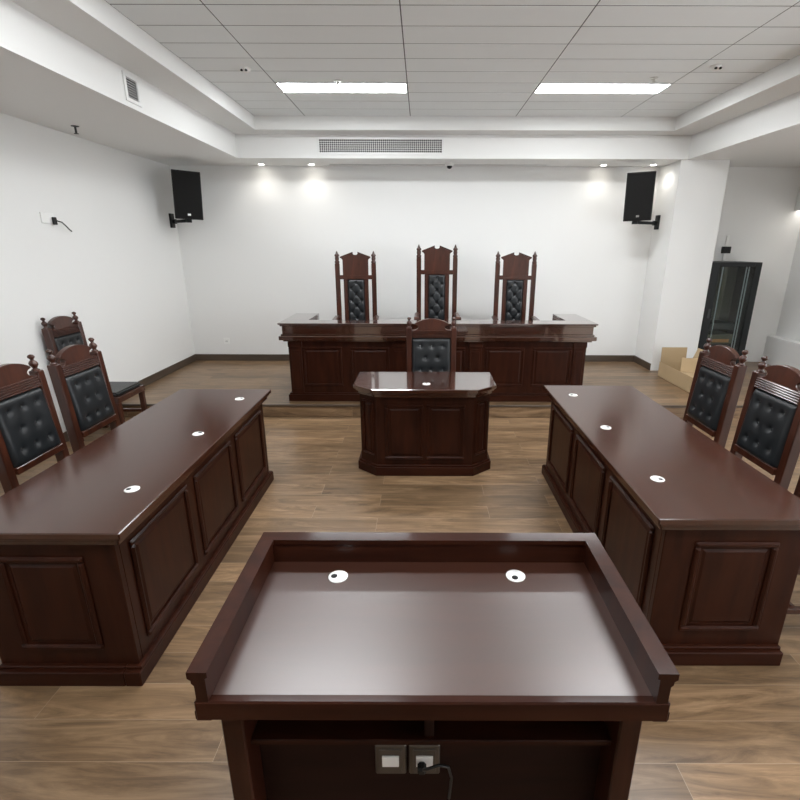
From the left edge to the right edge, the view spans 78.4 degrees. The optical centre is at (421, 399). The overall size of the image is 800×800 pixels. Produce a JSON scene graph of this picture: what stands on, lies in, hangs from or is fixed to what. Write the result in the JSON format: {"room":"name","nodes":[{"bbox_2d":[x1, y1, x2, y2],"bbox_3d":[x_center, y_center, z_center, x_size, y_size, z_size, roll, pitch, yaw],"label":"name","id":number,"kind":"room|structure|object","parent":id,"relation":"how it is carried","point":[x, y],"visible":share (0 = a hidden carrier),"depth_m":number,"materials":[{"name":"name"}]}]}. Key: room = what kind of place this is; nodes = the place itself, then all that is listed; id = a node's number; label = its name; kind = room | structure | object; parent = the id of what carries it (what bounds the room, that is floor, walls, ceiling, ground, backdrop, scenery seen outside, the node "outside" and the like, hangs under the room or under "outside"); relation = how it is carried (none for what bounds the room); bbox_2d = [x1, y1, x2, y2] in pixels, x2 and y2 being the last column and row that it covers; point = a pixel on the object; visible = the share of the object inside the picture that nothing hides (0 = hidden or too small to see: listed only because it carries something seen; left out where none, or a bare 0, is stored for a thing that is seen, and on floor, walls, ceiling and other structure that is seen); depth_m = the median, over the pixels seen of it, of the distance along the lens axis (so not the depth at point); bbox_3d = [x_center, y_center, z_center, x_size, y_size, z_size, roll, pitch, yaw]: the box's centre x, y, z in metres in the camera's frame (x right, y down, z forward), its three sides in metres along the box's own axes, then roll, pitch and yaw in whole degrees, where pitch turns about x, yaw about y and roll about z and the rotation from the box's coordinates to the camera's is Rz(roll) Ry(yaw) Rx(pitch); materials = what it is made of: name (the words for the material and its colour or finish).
{"room":"courtroom","nodes":[
{"label":"courtroom","id":0,"kind":"room"},
{"bbox_2d":[0,113,194,432],"bbox_3d":[-3.437,-0.590,2.271,0.150,3.500,9.880,0,18,0],"label":"wall","id":1,"kind":"structure","parent":0,"point":[119,268],"depth_m":4.94,"materials":[{"name":"white paint"}]},
{"bbox_2d":[39,212,53,223],"bbox_3d":[-3.353,-1.632,4.393,0.012,0.090,0.165,0,18,0],"label":"wall socket","id":2,"kind":"object","parent":1,"relation":"attached to","point":[45,217],"visible":1,"depth_m":4.37,"materials":[{"name":"white plastic"}]},
{"bbox_2d":[51,217,71,231],"bbox_3d":[-3.317,-1.621,4.532,0.039,0.123,0.191,4,18,11],"label":"loose cable","id":3,"kind":"object","parent":1,"relation":"hanging from","point":[54,219],"visible":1,"depth_m":4.46,"materials":[{"name":"black plastic"}]},
{"bbox_2d":[63,354,195,441],"bbox_3d":[-3.360,0.896,2.654,0.014,0.235,9.716,0,18,0],"label":"baseboard","id":4,"kind":"structure","parent":1,"relation":"attached to","point":[156,376],"depth_m":6.38,"materials":[{"name":"brown wood"}]},
{"bbox_2d":[169,169,203,227],"bbox_3d":[-3.069,-2.585,6.328,0.347,0.674,0.676,-11,21,-32],"label":"loudspeaker","id":5,"kind":"object","parent":1,"relation":"attached to","point":[186,185],"visible":1,"depth_m":6.07,"materials":[{"name":"black plastic"}]},
{"bbox_2d":[0,416,799,799],"bbox_3d":[0.914,1.338,1.848,8.564,0.100,7.920,0,18,0],"label":"floor","id":6,"kind":"structure","parent":0,"point":[729,732],"depth_m":2.03,"materials":[{"name":"laminate"}]},
{"bbox_2d":[0,354,69,492],"bbox_3d":[-2.013,0.354,2.830,0.560,1.170,0.448,0,18,0],"label":"tufted chair","id":7,"kind":"object","parent":6,"relation":"on","point":[31,433],"visible":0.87,"depth_m":2.73,"materials":[{"name":"black leather"}]},
{"bbox_2d":[0,387,60,467],"bbox_3d":[-2.219,0.145,2.764,0.078,0.363,0.350,0,18,0],"label":"cushion","id":8,"kind":"object","parent":7,"relation":"on","point":[29,430],"depth_m":2.74,"materials":[{"name":"black leather"}]},
{"bbox_2d":[45,338,120,452],"bbox_3d":[-2.013,0.191,3.349,0.560,1.170,0.448,0,18,0],"label":"tufted chair","id":9,"kind":"object","parent":6,"relation":"on","point":[80,382],"visible":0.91,"depth_m":3.19,"materials":[{"name":"brown wood"}]},
{"bbox_2d":[65,365,114,431],"bbox_3d":[-2.219,-0.018,3.284,0.078,0.363,0.350,0,18,0],"label":"cushion","id":10,"kind":"object","parent":9,"relation":"on","point":[88,391],"depth_m":3.25,"materials":[{"name":"black leather"}]},
{"bbox_2d":[40,312,147,440],"bbox_3d":[-3.049,-0.220,4.641,0.560,1.170,0.448,0,18,0],"label":"tufted chair","id":11,"kind":"object","parent":6,"relation":"on","point":[63,332],"visible":0.46,"depth_m":4.55,"materials":[{"name":"brown wood"}]},
{"bbox_2d":[54,332,83,351],"bbox_3d":[-3.255,-0.429,4.576,0.078,0.363,0.350,0,18,0],"label":"cushion","id":12,"kind":"object","parent":11,"relation":"on","point":[61,340],"depth_m":4.51,"materials":[{"name":"black leather"}]},
{"bbox_2d":[110,382,140,396],"bbox_3d":[-2.990,-0.103,4.678,0.410,0.045,0.410,0,18,0],"label":"seat cushion","id":13,"kind":"object","parent":11,"relation":"on","point":[119,389],"depth_m":4.69,"materials":[{"name":"black leather"}]},
{"bbox_2d":[0,389,273,685],"bbox_3d":[-1.477,0.562,2.874,0.680,0.750,1.940,0,18,0],"label":"table","id":14,"kind":"object","parent":6,"relation":"on","point":[106,551],"visible":1,"depth_m":2.13,"materials":[{"name":"brown wood"}]},
{"bbox_2d":[353,372,496,475],"bbox_3d":[0.024,0.193,4.056,1.118,0.750,0.548,0,18,0],"label":"desk","id":15,"kind":"object","parent":6,"relation":"on","point":[413,423],"visible":1,"depth_m":3.89,"materials":[{"name":"brown wood"}]},
{"bbox_2d":[406,317,456,371],"bbox_3d":[0.085,-0.108,4.312,0.448,1.170,0.560,0,18,0],"label":"tufted chair","id":16,"kind":"object","parent":6,"relation":"on","point":[431,347],"visible":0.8,"depth_m":4.41,"materials":[{"name":"brown wood"}]},
{"bbox_2d":[412,338,450,371],"bbox_3d":[0.086,-0.378,4.444,0.350,0.363,0.078,0,18,0],"label":"cushion","id":17,"kind":"object","parent":16,"relation":"on","point":[428,354],"depth_m":4.42,"materials":[{"name":"black leather"}]},
{"bbox_2d":[186,532,679,799],"bbox_3d":[0.024,0.944,1.544,1.150,0.830,0.589,0,18,0],"label":"desk","id":18,"kind":"object","parent":6,"relation":"on","point":[334,665],"visible":1,"depth_m":1.35,"materials":[{"name":"brown wood"}]},
{"bbox_2d":[375,745,439,773],"bbox_3d":[-0.039,0.992,1.353,0.179,0.110,0.019,0,18,0],"label":"socket","id":19,"kind":"object","parent":18,"relation":"attached to","point":[389,759],"depth_m":1.34,"materials":[{"name":"grey metal"}]},
{"bbox_2d":[251,720,611,745],"bbox_3d":[0.025,0.827,1.497,0.944,0.018,0.458,0,18,0],"label":"shelf","id":20,"kind":"object","parent":18,"relation":"attached to","point":[264,732],"depth_m":1.30,"materials":[{"name":"brown wood"}]},
{"bbox_2d":[417,762,452,799],"bbox_3d":[0.036,1.041,1.340,0.097,0.159,0.034,0,18,0],"label":"plug","id":21,"kind":"object","parent":18,"relation":"attached to","point":[421,766],"visible":1,"depth_m":1.32,"materials":[{"name":"black plastic"}]},
{"bbox_2d":[122,360,770,417],"bbox_3d":[0.919,-0.195,6.308,8.564,0.140,2.110,0,18,0],"label":"platform","id":22,"kind":"object","parent":6,"relation":"on","point":[275,376],"visible":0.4,"depth_m":6.03,"materials":[{"name":"laminate"}]},
{"bbox_2d":[332,251,378,319],"bbox_3d":[-0.826,-1.045,6.141,0.566,1.572,0.540,-1,18,-3],"label":"chair","id":23,"kind":"object","parent":22,"relation":"on","point":[355,276],"visible":0.62,"depth_m":6.23,"materials":[{"name":"brown wood"}]},
{"bbox_2d":[348,279,365,319],"bbox_3d":[-0.836,-1.225,6.305,0.212,0.631,0.052,-1,18,-3],"label":"cushion","id":24,"kind":"object","parent":23,"relation":"on","point":[356,287],"depth_m":6.28,"materials":[{"name":"black leather"}]},
{"bbox_2d":[122,404,742,407],"bbox_3d":[0.843,0.064,5.284,8.414,0.022,0.024,0,18,0],"label":"trim","id":25,"kind":"structure","parent":22,"relation":"attached to","point":[263,405],"depth_m":5.27,"materials":[{"name":"brown wood"}]},
{"bbox_2d":[277,313,597,401],"bbox_3d":[0.166,-0.501,5.601,3.340,0.864,0.795,0,18,0],"label":"bench","id":26,"kind":"object","parent":22,"relation":"on","point":[326,357],"visible":0.77,"depth_m":5.26,"materials":[{"name":"brown wood"}]},
{"bbox_2d":[414,244,460,319],"bbox_3d":[0.190,-1.080,6.129,0.566,1.652,0.540,0,18,0],"label":"chair","id":27,"kind":"object","parent":22,"relation":"on","point":[437,271],"visible":0.71,"depth_m":6.21,"materials":[{"name":"brown wood"}]},
{"bbox_2d":[428,275,444,319],"bbox_3d":[0.191,-1.266,6.292,0.212,0.663,0.052,0,18,0],"label":"cushion","id":28,"kind":"object","parent":27,"relation":"on","point":[436,283],"depth_m":6.27,"materials":[{"name":"black leather"}]},
{"bbox_2d":[491,251,538,319],"bbox_3d":[1.173,-1.039,6.141,0.567,1.572,0.540,1,18,3],"label":"chair","id":29,"kind":"object","parent":22,"relation":"on","point":[515,277],"visible":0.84,"depth_m":6.23,"materials":[{"name":"brown wood"}]},
{"bbox_2d":[505,280,523,319],"bbox_3d":[1.185,-1.220,6.305,0.212,0.631,0.052,1,18,3],"label":"cushion","id":30,"kind":"object","parent":29,"relation":"on","point":[514,289],"depth_m":6.28,"materials":[{"name":"black leather"}]},
{"bbox_2d":[658,347,702,392],"bbox_3d":[3.361,-0.373,6.031,0.470,0.380,0.893,0,18,0],"label":"carton","id":31,"kind":"object","parent":22,"relation":"on","point":[675,368],"visible":0.59,"depth_m":6.24,"materials":[{"name":"beige cardboard"}]},
{"bbox_2d":[698,261,762,363],"bbox_3d":[4.103,-1.173,6.811,0.650,1.440,0.516,0,18,0],"label":"equipment rack","id":32,"kind":"object","parent":22,"relation":"on","point":[733,285],"visible":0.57,"depth_m":6.69,"materials":[{"name":"black metal"}]},
{"bbox_2d":[542,385,799,665],"bbox_3d":[1.287,0.533,2.990,0.687,0.750,1.955,0,18,0],"label":"table","id":33,"kind":"object","parent":6,"relation":"on","point":[706,544],"visible":0.88,"depth_m":2.18,"materials":[{"name":"brown wood"}]},
{"bbox_2d":[683,338,748,447],"bbox_3d":[1.734,0.189,3.387,0.560,1.170,0.448,0,18,0],"label":"tufted chair","id":34,"kind":"object","parent":6,"relation":"on","point":[717,382],"visible":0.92,"depth_m":3.22,"materials":[{"name":"brown wood"}]},
{"bbox_2d":[687,366,730,430],"bbox_3d":[1.942,-0.019,3.322,0.078,0.363,0.350,0,18,0],"label":"cushion","id":35,"kind":"object","parent":34,"relation":"on","point":[711,385],"depth_m":3.29,"materials":[{"name":"black leather"}]},
{"bbox_2d":[730,356,799,489],"bbox_3d":[1.744,0.359,2.849,0.560,1.170,0.448,0,18,0],"label":"tufted chair","id":36,"kind":"object","parent":6,"relation":"on","point":[767,434],"visible":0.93,"depth_m":2.72,"materials":[{"name":"black leather"}]},
{"bbox_2d":[736,388,797,468],"bbox_3d":[1.951,0.151,2.783,0.078,0.363,0.350,0,18,0],"label":"cushion","id":37,"kind":"object","parent":36,"relation":"on","point":[769,417],"depth_m":2.75,"materials":[{"name":"black leather"}]},
{"bbox_2d":[787,476,799,613],"bbox_3d":[1.744,0.524,2.324,0.560,1.170,0.448,0,18,0],"label":"tufted chair","id":38,"kind":"object","parent":6,"relation":"on","point":[792,609],"visible":0.07,"depth_m":2.25,"materials":[{"name":"brown wood"}]},
{"bbox_2d":[0,0,799,166],"bbox_3d":[0.898,-1.928,1.766,8.514,0.620,9.730,0,18,0],"label":"ceiling","id":39,"kind":"structure","parent":0,"point":[62,62],"depth_m":4.89,"materials":[{"name":"white paint"}]},
{"bbox_2d":[70,125,78,133],"bbox_3d":[-3.073,-2.413,4.348,0.068,0.094,0.067,0,18,0],"label":"sprinkler","id":40,"kind":"object","parent":39,"relation":"attached to","point":[74,126],"visible":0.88,"depth_m":4.34,"materials":[{"name":"grey metal"}]},
{"bbox_2d":[121,70,141,106],"bbox_3d":[-2.223,-2.384,3.762,0.012,0.196,0.210,0,18,0],"label":"ceiling vent","id":41,"kind":"object","parent":39,"relation":"in","point":[131,84],"visible":1,"depth_m":3.76,"materials":[{"name":"white metal"}]},
{"bbox_2d":[316,137,443,154],"bbox_3d":[-0.494,-3.047,5.880,1.526,0.192,0.012,0,18,0],"label":"ceiling vent","id":42,"kind":"object","parent":39,"relation":"in","point":[325,145],"visible":1,"depth_m":5.88,"materials":[{"name":"white metal"}]},
{"bbox_2d":[329,164,444,164],"bbox_3d":[-0.452,-3.050,6.342,1.490,0.006,0.027,0,18,0],"label":"ceiling vent","id":43,"kind":"object","parent":39,"relation":"in","point":[444,164],"depth_m":6.34,"materials":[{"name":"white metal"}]},
{"bbox_2d":[445,162,453,168],"bbox_3d":[0.353,-2.999,6.247,0.112,0.100,0.112,0,18,0],"label":"dome camera","id":44,"kind":"object","parent":39,"relation":"attached to","point":[449,165],"visible":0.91,"depth_m":6.21,"materials":[{"name":"white plastic"}]},
{"bbox_2d":[454,164,546,165],"bbox_3d":[1.023,-3.049,6.351,1.203,0.006,0.087,0,18,0],"label":"ceiling vent","id":45,"kind":"object","parent":39,"relation":"in","point":[454,164],"depth_m":6.34,"materials":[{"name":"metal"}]},
{"bbox_2d":[105,0,799,116],"bbox_3d":[0.492,-2.076,1.847,4.807,0.050,7.800,0,18,0],"label":"ceiling","id":46,"kind":"structure","parent":0,"point":[512,61],"depth_m":3.67,"materials":[{"name":"grey tile"}]},
{"bbox_2d":[239,66,250,72],"bbox_3d":[-1.467,-2.739,4.074,0.090,0.037,0.093,0,18,0],"label":"ceiling detector","id":47,"kind":"object","parent":46,"relation":"attached to","point":[244,69],"visible":1,"depth_m":4.04,"materials":[{"name":"white plastic"}]},
{"bbox_2d":[275,82,407,92],"bbox_3d":[-0.732,-2.912,4.572,1.192,0.005,0.292,0,18,0],"label":"recessed light","id":48,"kind":"object","parent":46,"relation":"in","point":[285,87],"visible":1,"depth_m":4.56,"materials":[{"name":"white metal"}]},
{"bbox_2d":[534,83,670,93],"bbox_3d":[1.668,-2.905,4.572,1.192,0.005,0.292,0,18,0],"label":"recessed light","id":49,"kind":"object","parent":46,"relation":"in","point":[598,88],"visible":1,"depth_m":4.56,"materials":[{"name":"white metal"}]},
{"bbox_2d":[710,64,721,70],"bbox_3d":[2.398,-2.704,3.998,0.090,0.037,0.093,0,18,0],"label":"ceiling detector","id":50,"kind":"object","parent":46,"relation":"attached to","point":[716,67],"visible":1,"depth_m":3.97,"materials":[{"name":"white plastic"}]},
{"bbox_2d":[169,166,799,361],"bbox_3d":[0.999,-2.042,6.910,8.714,3.500,0.150,0,18,0],"label":"wall","id":51,"kind":"structure","parent":0,"point":[262,252],"depth_m":6.78,"materials":[{"name":"white paint"}]},
{"bbox_2d":[223,338,229,343],"bbox_3d":[-2.866,-0.868,7.199,0.086,0.086,0.012,0,18,0],"label":"wall socket","id":52,"kind":"object","parent":51,"relation":"attached to","point":[226,340],"visible":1,"depth_m":7.20,"materials":[{"name":"white plastic"}]},
{"bbox_2d":[195,354,633,361],"bbox_3d":[-0.103,-0.625,7.272,6.519,0.095,0.014,0,18,0],"label":"baseboard","id":53,"kind":"structure","parent":51,"relation":"attached to","point":[224,357],"depth_m":7.26,"materials":[{"name":"brown wood"}]},
{"bbox_2d":[721,235,730,259],"bbox_3d":[4.216,-2.103,6.783,0.110,0.330,0.050,0,18,0],"label":"controller","id":54,"kind":"object","parent":51,"relation":"attached to","point":[725,249],"visible":1,"depth_m":6.77,"materials":[{"name":"black plastic"}]},
{"bbox_2d":[635,160,729,370],"bbox_3d":[3.460,-1.732,6.649,0.600,2.780,0.570,0,18,0],"label":"wall pillar","id":55,"kind":"structure","parent":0,"point":[690,193],"depth_m":6.37,"materials":[{"name":"white paint"}]},
{"bbox_2d":[623,171,660,229],"bbox_3d":[2.835,-2.553,6.297,0.359,0.674,0.769,12,21,34],"label":"loudspeaker","id":56,"kind":"object","parent":55,"relation":"attached to","point":[640,186],"visible":1,"depth_m":6.04,"materials":[{"name":"black plastic"}]},
{"bbox_2d":[624,172,655,220],"bbox_3d":[2.680,-2.503,6.038,0.328,0.544,0.061,5,18,15],"label":"grille","id":57,"kind":"object","parent":56,"relation":"attached to","point":[640,186],"depth_m":6.03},
{"bbox_2d":[634,355,650,369],"bbox_3d":[3.150,-0.534,7.012,0.014,0.095,0.531,0,18,0],"label":"baseboard","id":58,"kind":"structure","parent":55,"relation":"attached to","point":[643,363],"depth_m":6.98,"materials":[{"name":"brown wood"}]},
{"bbox_2d":[763,186,799,369],"bbox_3d":[5.176,-0.543,2.199,0.250,3.500,9.730,0,18,0],"label":"wall","id":59,"kind":"structure","parent":0,"point":[783,348],"depth_m":6.85,"materials":[{"name":"white paint"}]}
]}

